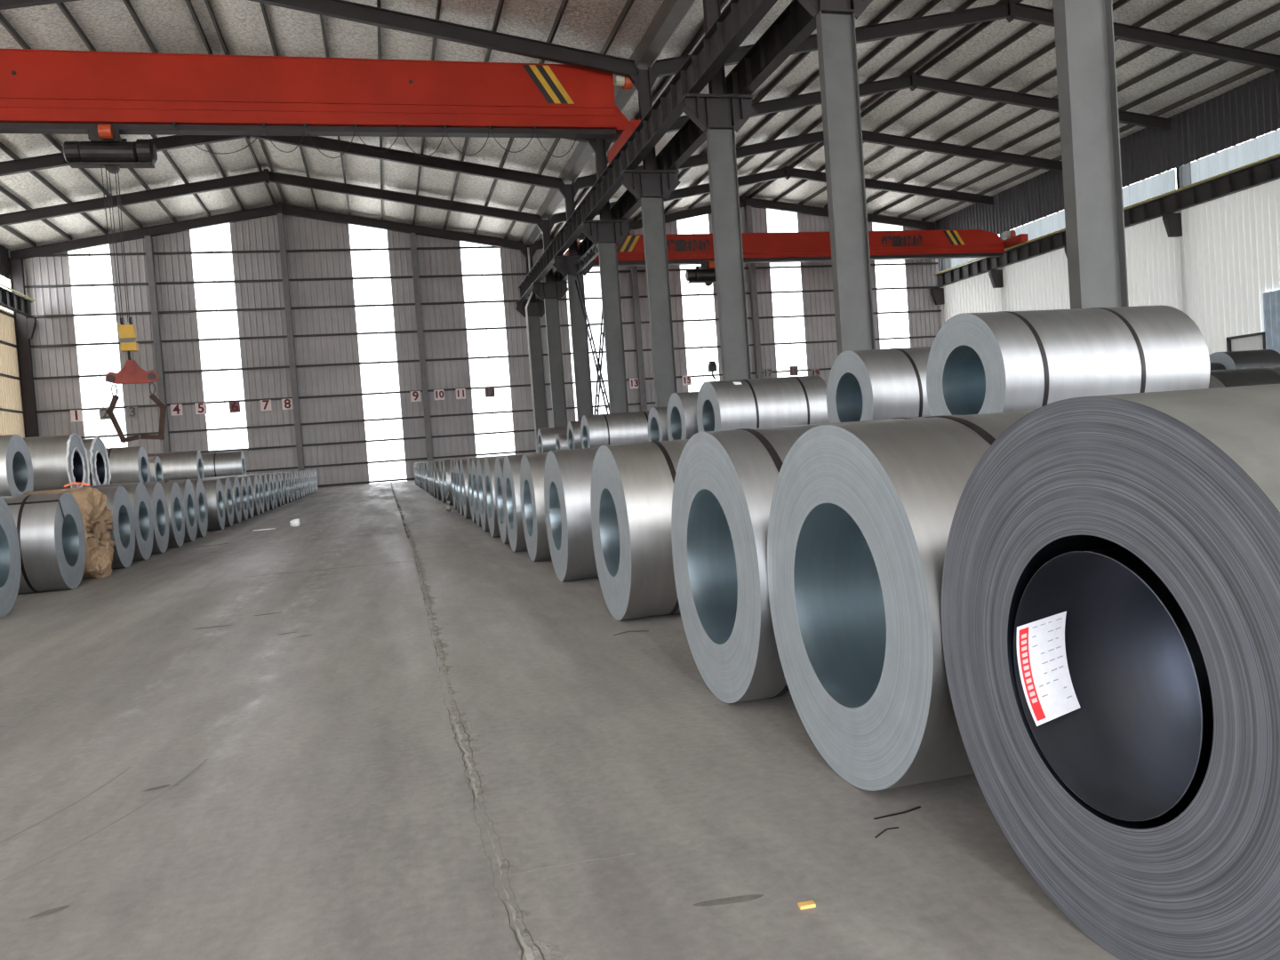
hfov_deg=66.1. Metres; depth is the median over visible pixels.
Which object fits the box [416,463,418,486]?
coil
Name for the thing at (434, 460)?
coil
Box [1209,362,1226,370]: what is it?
coil
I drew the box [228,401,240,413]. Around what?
number plate
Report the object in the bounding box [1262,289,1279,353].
door
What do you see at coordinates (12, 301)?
runway
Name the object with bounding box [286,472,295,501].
coil
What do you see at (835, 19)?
steel column
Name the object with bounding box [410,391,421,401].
number plate
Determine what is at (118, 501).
coil
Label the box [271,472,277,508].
coil
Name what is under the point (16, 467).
coil
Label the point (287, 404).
number plate
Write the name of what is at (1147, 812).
coil
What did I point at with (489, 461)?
coil
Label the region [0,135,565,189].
rafter
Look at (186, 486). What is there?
coil
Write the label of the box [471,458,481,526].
coil
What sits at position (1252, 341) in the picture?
door
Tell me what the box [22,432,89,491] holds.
coil
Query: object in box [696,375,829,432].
coil
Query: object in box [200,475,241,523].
coil
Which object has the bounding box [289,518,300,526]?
crumpled paper
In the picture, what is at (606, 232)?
steel column
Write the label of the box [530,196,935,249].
rafter
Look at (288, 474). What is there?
coil
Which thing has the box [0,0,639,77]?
rafter
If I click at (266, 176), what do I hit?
rafter
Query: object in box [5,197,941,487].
wall
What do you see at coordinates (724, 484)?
coil
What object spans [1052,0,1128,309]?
steel column
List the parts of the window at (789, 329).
pane, pane, pane, pane, pane, pane, pane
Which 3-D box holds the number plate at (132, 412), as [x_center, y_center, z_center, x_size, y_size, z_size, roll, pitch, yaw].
[-29.838,-3.981,57.825,0.620,0.660,0.030,-5,2,-14]
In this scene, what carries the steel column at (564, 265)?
on the floor
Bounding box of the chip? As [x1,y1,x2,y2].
[797,900,815,909]
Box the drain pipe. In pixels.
[525,247,537,453]
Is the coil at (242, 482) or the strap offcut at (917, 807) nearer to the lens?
the strap offcut at (917, 807)
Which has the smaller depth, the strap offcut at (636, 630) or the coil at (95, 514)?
the strap offcut at (636, 630)
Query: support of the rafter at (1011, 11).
on the steel column at (651, 185)
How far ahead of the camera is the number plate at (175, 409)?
58.40 m
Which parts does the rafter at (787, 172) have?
ridge plate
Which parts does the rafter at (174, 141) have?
ridge plate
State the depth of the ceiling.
45.58 m
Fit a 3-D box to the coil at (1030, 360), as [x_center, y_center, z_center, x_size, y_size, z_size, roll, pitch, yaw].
[2.913,-0.705,6.774,1.552,0.936,0.936,-5,2,-14]
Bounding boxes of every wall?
[0,244,24,437]
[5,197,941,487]
[935,70,1279,355]
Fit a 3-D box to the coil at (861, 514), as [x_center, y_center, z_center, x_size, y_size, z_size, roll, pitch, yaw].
[1.208,0.349,3.284,1.212,1.152,1.152,-5,2,-14]
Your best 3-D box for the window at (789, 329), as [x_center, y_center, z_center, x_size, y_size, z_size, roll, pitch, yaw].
[10.363,-10.842,68.356,2.250,17.503,0.050,-5,2,-14]
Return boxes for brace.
[574,243,609,414]
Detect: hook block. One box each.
[118,317,138,359]
[707,360,717,381]
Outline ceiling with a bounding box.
[0,0,1279,248]
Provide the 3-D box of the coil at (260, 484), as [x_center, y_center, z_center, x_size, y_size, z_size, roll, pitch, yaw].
[-11.004,0.420,27.553,0.752,1.094,1.094,-5,2,-14]
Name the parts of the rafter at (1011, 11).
ridge plate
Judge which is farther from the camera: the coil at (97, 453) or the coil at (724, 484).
the coil at (97, 453)
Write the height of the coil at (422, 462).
1.114 m
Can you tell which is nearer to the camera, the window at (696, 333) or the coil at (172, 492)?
the coil at (172, 492)
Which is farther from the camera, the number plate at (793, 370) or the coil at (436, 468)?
the number plate at (793, 370)
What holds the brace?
attached to the steel column at (564, 265)
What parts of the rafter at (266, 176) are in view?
ridge plate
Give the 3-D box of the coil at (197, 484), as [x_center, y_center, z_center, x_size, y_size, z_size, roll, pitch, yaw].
[-8.680,0.554,18.580,0.752,1.109,1.109,-5,2,-14]
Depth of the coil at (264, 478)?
28.63 m
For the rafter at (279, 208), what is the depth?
59.22 m
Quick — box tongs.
[104,360,166,442]
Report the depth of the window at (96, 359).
57.52 m
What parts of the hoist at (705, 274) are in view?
frame, trolley frame, drive motor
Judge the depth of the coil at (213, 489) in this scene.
20.35 m
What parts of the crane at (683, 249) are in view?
plate, travel motor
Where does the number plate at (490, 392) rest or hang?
attached to the wall at (293, 278)
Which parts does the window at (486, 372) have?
pane, pane, pane, pane, pane, pane, pane, pane, pane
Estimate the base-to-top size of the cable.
1.131 m
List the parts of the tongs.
tong arm, tong arm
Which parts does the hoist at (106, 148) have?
drive motor, trolley frame, frame, hoist motor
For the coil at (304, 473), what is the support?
on the floor
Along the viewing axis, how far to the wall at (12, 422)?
55.09 m
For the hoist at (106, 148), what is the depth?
31.45 m
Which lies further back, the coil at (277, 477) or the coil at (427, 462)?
the coil at (427, 462)
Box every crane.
[0,48,641,163]
[562,229,1028,267]
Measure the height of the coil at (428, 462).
1.095 m
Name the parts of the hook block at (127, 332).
plate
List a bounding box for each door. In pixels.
[1226,331,1265,351]
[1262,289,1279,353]
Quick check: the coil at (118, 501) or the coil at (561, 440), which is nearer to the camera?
the coil at (118, 501)
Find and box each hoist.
[62,124,157,322]
[685,260,716,360]
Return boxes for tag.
[1016,611,1080,726]
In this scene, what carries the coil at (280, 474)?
on the floor
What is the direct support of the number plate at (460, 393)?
attached to the wall at (293, 278)
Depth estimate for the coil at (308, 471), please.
44.80 m
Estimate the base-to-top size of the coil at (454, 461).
1.099 m
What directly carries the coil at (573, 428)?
on the coil
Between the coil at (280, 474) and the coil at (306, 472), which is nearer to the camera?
the coil at (280, 474)
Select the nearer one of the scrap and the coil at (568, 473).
the coil at (568, 473)
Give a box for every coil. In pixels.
[0,434,33,496]
[0,496,21,617]
[1,492,85,593]
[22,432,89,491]
[24,487,115,578]
[81,436,111,486]
[82,481,153,560]
[96,486,135,568]
[105,446,150,484]
[143,479,197,542]
[144,482,168,553]
[146,450,204,480]
[147,456,163,481]
[160,481,184,547]
[189,478,207,537]
[200,450,246,477]
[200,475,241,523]
[200,476,233,526]
[201,478,225,530]
[226,473,260,515]
[237,476,247,520]
[241,475,253,518]
[256,472,274,510]
[256,474,263,513]
[260,474,269,511]
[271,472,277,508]
[274,472,285,504]
[274,473,281,506]
[276,471,297,500]
[278,472,288,503]
[286,472,292,502]
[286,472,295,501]
[295,470,304,496]
[296,472,299,498]
[297,472,303,497]
[300,469,317,491]
[303,470,312,494]
[303,471,306,495]
[304,470,311,495]
[304,471,309,495]
[311,470,314,493]
[311,470,316,492]
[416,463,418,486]
[417,462,420,487]
[418,463,422,487]
[421,460,434,489]
[422,462,425,490]
[424,461,428,492]
[426,462,430,494]
[427,462,431,495]
[429,460,437,495]
[431,460,439,497]
[434,461,441,500]
[438,460,442,501]
[440,461,446,503]
[442,456,489,504]
[450,458,464,510]
[453,460,459,512]
[456,459,463,515]
[459,458,471,519]
[467,455,505,522]
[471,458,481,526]
[476,456,489,531]
[483,456,504,536]
[494,456,509,543]
[503,452,548,551]
[520,453,551,561]
[536,426,567,452]
[544,447,599,581]
[555,433,567,450]
[567,420,582,449]
[580,410,649,448]
[590,439,688,620]
[648,406,669,441]
[666,391,699,440]
[671,415,957,703]
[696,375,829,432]
[767,410,1032,791]
[826,346,931,423]
[926,305,1210,415]
[941,384,1279,959]
[1208,349,1279,369]
[1208,368,1279,388]
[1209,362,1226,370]
[1260,366,1279,375]
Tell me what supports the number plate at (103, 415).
attached to the wall at (293, 278)
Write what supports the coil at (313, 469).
on the floor
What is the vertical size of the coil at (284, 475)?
1.115 m
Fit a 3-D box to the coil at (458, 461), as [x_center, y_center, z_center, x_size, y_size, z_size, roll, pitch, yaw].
[-3.021,0.106,19.726,1.212,1.119,1.119,-5,2,-14]
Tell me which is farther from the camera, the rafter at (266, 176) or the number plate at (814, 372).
the number plate at (814, 372)
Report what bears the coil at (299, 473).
on the floor
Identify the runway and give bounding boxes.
[0,283,35,317]
[517,0,777,301]
[543,0,815,300]
[933,153,1279,287]
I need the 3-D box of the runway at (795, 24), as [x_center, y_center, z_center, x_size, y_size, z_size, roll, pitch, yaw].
[2.917,-11.474,28.227,0.380,0.970,72.159,-5,2,-14]
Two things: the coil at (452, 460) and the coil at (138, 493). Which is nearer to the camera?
the coil at (138, 493)
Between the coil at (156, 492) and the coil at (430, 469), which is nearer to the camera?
the coil at (156, 492)
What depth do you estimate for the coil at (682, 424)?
13.68 m
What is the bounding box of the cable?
[172,121,578,158]
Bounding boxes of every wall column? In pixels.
[8,256,39,437]
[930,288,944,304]
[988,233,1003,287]
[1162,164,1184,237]
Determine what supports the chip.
on the floor
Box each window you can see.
[66,232,127,447]
[189,212,248,450]
[347,212,406,480]
[459,231,515,456]
[563,240,609,421]
[676,204,719,391]
[765,199,807,377]
[872,212,910,349]
[938,128,1279,271]
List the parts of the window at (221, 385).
pane, pane, pane, pane, pane, pane, pane, pane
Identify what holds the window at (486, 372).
in the wall at (293, 278)
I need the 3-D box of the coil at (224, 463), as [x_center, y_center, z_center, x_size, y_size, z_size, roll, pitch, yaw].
[-12.852,-0.352,29.584,1.742,0.946,0.946,-5,2,-14]
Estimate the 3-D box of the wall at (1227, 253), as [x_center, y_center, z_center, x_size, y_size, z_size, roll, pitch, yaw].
[31.127,-10.393,35.484,0.050,16.080,74.059,-5,2,-14]
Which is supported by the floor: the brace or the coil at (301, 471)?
the coil at (301, 471)
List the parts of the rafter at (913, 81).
ridge plate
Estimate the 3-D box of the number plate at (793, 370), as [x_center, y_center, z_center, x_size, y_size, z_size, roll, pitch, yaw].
[10.672,-7.579,68.239,0.620,0.660,0.030,-5,2,-14]
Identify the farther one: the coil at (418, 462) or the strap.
the coil at (418, 462)
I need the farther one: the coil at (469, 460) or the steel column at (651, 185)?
the steel column at (651, 185)
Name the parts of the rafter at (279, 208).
ridge plate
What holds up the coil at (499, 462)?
on the floor
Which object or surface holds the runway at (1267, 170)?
on the wall column
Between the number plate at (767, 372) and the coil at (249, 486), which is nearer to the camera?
the coil at (249, 486)
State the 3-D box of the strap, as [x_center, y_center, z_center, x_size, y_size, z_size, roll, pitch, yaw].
[-6.802,0.051,11.883,0.300,0.050,0.100,-5,2,-14]
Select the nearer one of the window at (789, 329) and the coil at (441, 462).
the coil at (441, 462)
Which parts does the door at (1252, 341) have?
frame, frame, frame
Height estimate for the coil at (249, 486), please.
1.092 m
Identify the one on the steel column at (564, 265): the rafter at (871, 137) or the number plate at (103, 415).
the rafter at (871, 137)
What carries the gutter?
attached to the ceiling
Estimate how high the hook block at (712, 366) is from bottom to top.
1.300 m
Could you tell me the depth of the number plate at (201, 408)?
58.74 m
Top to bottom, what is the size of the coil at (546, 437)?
0.880 m
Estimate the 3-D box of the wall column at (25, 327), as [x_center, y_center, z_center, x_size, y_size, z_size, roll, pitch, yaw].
[-34.854,-5.510,56.293,1.030,14.370,0.300,-5,2,-14]
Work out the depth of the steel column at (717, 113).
28.09 m
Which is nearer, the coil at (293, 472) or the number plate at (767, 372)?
the coil at (293, 472)
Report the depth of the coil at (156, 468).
18.46 m
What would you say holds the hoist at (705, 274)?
hanging from the crane at (683, 249)
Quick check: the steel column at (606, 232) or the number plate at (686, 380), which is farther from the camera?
the number plate at (686, 380)
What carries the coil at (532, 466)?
on the floor
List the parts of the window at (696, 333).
pane, pane, pane, pane, pane, pane, pane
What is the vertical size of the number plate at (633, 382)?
0.660 m
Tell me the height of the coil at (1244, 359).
0.900 m
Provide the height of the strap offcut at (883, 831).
0.006 m
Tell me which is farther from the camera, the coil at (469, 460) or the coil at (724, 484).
the coil at (469, 460)
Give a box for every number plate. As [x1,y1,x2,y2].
[70,409,82,421]
[98,408,110,419]
[126,406,138,418]
[170,404,183,415]
[194,402,207,414]
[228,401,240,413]
[259,400,271,411]
[281,398,293,409]
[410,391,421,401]
[433,389,444,399]
[455,388,465,399]
[484,386,495,397]
[629,378,639,388]
[682,375,691,385]
[763,368,772,377]
[789,366,798,375]
[810,368,819,375]
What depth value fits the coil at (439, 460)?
27.15 m
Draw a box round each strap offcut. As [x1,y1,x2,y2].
[613,630,648,635]
[873,806,920,819]
[874,826,898,838]
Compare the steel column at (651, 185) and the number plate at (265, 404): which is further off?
the number plate at (265, 404)
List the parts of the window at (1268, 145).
pane, pane, pane, pane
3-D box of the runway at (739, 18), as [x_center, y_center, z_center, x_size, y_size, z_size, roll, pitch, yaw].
[1.411,-11.353,27.840,0.380,0.970,72.159,-5,2,-14]
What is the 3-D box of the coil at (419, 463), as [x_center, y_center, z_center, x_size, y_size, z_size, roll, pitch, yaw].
[-8.799,-0.232,42.047,1.212,1.096,1.096,-5,2,-14]
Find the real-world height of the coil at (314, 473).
1.098 m
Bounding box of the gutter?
[520,0,695,246]
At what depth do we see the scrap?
20.43 m
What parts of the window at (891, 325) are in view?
pane, pane, pane, pane, pane, pane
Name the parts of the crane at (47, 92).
plate, travel motor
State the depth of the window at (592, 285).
64.93 m
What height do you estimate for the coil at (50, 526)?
1.076 m
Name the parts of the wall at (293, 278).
wind post, wind post, wind post, wind post, wind post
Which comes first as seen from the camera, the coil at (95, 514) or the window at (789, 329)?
the coil at (95, 514)
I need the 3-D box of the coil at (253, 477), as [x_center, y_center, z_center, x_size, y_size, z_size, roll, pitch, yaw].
[-10.674,0.424,26.409,0.752,1.120,1.120,-5,2,-14]
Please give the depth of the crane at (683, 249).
58.30 m
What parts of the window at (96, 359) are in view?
pane, pane, pane, pane, pane, pane, pane, pane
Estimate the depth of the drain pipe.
62.99 m
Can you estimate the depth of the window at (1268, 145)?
49.32 m
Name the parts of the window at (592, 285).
pane, pane, pane, pane, pane, pane, pane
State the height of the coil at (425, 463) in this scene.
1.116 m
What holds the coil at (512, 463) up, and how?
on the floor
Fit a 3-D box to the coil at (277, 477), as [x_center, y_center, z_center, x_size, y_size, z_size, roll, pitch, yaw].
[-12.180,0.355,32.165,0.752,1.079,1.079,-5,2,-14]
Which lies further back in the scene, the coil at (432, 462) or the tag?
the coil at (432, 462)
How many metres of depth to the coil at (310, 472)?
45.93 m
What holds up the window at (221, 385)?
in the wall at (293, 278)
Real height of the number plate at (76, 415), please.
0.660 m
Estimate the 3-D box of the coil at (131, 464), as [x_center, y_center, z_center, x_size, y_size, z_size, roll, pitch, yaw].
[-9.555,-0.121,17.341,1.492,0.866,0.866,-5,2,-14]
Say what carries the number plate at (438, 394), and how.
attached to the wall at (293, 278)
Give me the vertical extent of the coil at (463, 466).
1.116 m
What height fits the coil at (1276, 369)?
1.720 m
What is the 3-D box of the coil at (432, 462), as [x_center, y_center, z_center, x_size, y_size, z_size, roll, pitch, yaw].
[-5.810,-0.067,30.530,1.212,1.120,1.120,-5,2,-14]
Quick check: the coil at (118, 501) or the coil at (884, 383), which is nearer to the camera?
the coil at (884, 383)
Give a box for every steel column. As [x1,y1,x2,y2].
[515,246,548,453]
[531,219,567,427]
[552,183,595,420]
[580,138,631,413]
[620,68,679,407]
[681,0,755,380]
[797,0,875,356]
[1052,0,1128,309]
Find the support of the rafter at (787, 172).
on the steel column at (549, 291)
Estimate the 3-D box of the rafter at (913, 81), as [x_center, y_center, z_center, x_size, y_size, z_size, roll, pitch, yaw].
[12.497,-17.267,45.840,29.315,3.335,0.280,-5,2,-14]
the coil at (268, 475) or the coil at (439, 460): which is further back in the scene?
the coil at (268, 475)
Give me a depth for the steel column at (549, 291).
56.76 m
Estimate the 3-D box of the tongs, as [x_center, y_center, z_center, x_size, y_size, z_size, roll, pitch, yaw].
[-16.319,-2.555,31.845,1.750,2.645,0.280,-5,2,-14]
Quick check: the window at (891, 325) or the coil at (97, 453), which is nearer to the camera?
the coil at (97, 453)
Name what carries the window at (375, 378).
in the wall at (293, 278)
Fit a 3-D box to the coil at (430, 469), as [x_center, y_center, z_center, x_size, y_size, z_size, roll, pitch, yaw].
[-6.116,-0.087,31.680,1.212,1.132,1.132,-5,2,-14]
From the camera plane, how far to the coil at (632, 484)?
6.10 m
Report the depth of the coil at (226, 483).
21.76 m
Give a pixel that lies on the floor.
(374, 726)
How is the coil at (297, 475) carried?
on the floor
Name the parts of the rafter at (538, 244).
ridge plate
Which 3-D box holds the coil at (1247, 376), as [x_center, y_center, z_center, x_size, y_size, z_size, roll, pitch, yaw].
[10.204,-1.059,17.134,1.272,1.720,1.720,-5,2,-14]
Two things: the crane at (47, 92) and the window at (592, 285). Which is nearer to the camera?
the crane at (47, 92)
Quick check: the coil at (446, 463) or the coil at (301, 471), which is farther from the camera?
the coil at (301, 471)
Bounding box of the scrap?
[445,488,451,512]
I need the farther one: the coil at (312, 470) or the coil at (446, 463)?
the coil at (312, 470)
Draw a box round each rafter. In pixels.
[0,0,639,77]
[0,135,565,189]
[0,168,542,226]
[9,202,525,260]
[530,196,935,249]
[548,166,995,223]
[561,137,595,143]
[572,129,1062,189]
[605,72,1172,143]
[648,0,1279,77]
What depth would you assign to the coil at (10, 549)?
9.08 m
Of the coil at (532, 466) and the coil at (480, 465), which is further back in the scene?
the coil at (480, 465)
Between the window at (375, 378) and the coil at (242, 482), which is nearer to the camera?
the coil at (242, 482)
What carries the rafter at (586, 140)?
on the steel column at (606, 232)
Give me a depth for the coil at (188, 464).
22.39 m
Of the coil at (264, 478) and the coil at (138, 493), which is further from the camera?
the coil at (264, 478)
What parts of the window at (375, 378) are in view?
pane, pane, pane, pane, pane, pane, pane, pane, pane, pane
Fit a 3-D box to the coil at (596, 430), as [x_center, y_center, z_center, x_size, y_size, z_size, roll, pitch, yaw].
[-0.207,-0.941,20.364,1.892,0.926,0.926,-5,2,-14]
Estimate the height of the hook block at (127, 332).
1.800 m
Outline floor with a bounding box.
[0,480,1119,959]
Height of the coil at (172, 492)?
1.082 m

